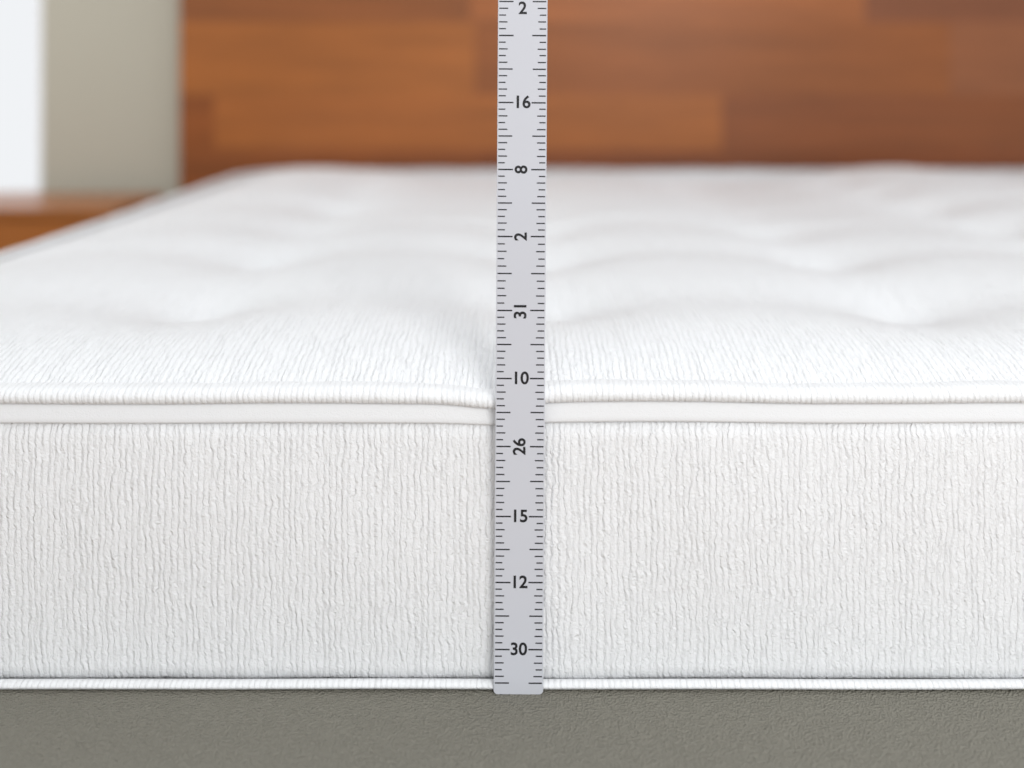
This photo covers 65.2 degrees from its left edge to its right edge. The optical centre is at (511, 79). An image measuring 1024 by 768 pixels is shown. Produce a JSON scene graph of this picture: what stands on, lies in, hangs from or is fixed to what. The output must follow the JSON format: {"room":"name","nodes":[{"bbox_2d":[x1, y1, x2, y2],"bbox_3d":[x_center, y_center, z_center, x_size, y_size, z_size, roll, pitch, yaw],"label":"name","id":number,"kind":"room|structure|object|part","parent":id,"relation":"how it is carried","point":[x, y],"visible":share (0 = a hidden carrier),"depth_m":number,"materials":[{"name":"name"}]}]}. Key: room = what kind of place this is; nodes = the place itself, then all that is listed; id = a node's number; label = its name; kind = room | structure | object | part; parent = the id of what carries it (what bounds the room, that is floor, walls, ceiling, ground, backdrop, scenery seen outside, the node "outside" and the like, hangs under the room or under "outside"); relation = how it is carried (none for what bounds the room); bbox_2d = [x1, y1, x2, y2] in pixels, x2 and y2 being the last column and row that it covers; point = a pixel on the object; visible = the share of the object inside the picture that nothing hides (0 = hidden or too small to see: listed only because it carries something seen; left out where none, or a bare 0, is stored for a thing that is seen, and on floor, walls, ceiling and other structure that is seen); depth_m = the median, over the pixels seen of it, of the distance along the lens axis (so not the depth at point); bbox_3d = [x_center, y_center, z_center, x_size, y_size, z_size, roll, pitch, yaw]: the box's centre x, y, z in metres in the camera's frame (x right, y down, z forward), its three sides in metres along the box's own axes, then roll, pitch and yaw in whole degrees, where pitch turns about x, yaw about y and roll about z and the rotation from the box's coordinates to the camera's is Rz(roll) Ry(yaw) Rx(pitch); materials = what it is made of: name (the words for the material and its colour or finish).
{"room":"bedroom","nodes":[
{"label":"bedroom","id":0,"kind":"room"},
{"bbox_2d":[42,0,179,197],"bbox_3d":[0.300,-0.340,2.970,6.600,2.600,0.100,0,0,0],"label":"wall","id":1,"kind":"structure","parent":0,"point":[111,68],"depth_m":2.92,"materials":[{"name":"beige paint"}]},
{"bbox_2d":[0,189,39,192],"bbox_3d":[-2.140,0.412,2.950,0.818,0.016,0.040,0,0,0],"label":"frame","id":2,"kind":"object","parent":1,"relation":"attached to","point":[1,190],"visible":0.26,"depth_m":2.93,"materials":[{"name":"white"}]},
{"bbox_2d":[40,0,41,192],"bbox_3d":[-1.724,-0.385,2.950,0.016,1.610,0.040,0,0,0],"label":"frame","id":3,"kind":"object","parent":1,"relation":"attached to","point":[40,0],"visible":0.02,"depth_m":2.93,"materials":[{"name":"white"}]},
{"bbox_3d":[0.250,0.985,0.660,6.700,0.050,4.720,0,0,0],"label":"floor","id":4,"kind":"structure","parent":0,"visible":0},
{"bbox_2d":[0,193,162,251],"bbox_3d":[-1.508,0.676,2.603,0.585,0.567,0.375,0,0,0],"label":"nightstand","id":5,"kind":"object","parent":4,"relation":"on","point":[25,218],"visible":0.14,"depth_m":2.44,"materials":[{"name":"brown wood"}]},
{"bbox_3d":[-1.508,0.519,2.448,0.519,0.191,0.020,0,0,0],"label":"drawer","id":6,"kind":"part","parent":5,"relation":"part of","materials":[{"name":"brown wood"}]},
{"bbox_2d":[0,689,1023,767],"bbox_3d":[0.512,0.786,1.725,3.115,0.349,2.170,0,0,0],"label":"bed base","id":7,"kind":"object","parent":4,"relation":"on","point":[40,728],"visible":0.02,"depth_m":0.75,"materials":[{"name":"grey fabric"}]},
{"bbox_2d":[0,167,1023,689],"bbox_3d":[0.512,0.441,1.800,2.879,0.338,2.004,0,0,0],"label":"mattress","id":8,"kind":"object","parent":7,"relation":"on","point":[247,419],"visible":0.96,"depth_m":0.81,"materials":[{"name":"white fabric"}]},
{"bbox_3d":[0.512,0.476,1.800,2.868,0.262,1.995,0,0,0],"label":"panel","id":9,"kind":"part","parent":8,"relation":"part of","materials":[{"name":"white fabric"}]},
{"bbox_2d":[494,0,547,693],"bbox_3d":[0.009,0.161,0.796,0.050,0.900,0.002,0,0,0],"label":"ruler","id":10,"kind":"object","parent":7,"relation":"on","point":[522,24],"visible":1,"depth_m":0.80,"materials":[{"name":"silver metal"}]},
{"bbox_2d":[180,0,1023,192],"bbox_3d":[0.860,0.020,2.855,4.068,1.880,0.050,0,0,0],"label":"headboard","id":11,"kind":"object","parent":4,"relation":"on","point":[265,84],"visible":0.42,"depth_m":2.83,"materials":[{"name":"brown wood"}]}
]}

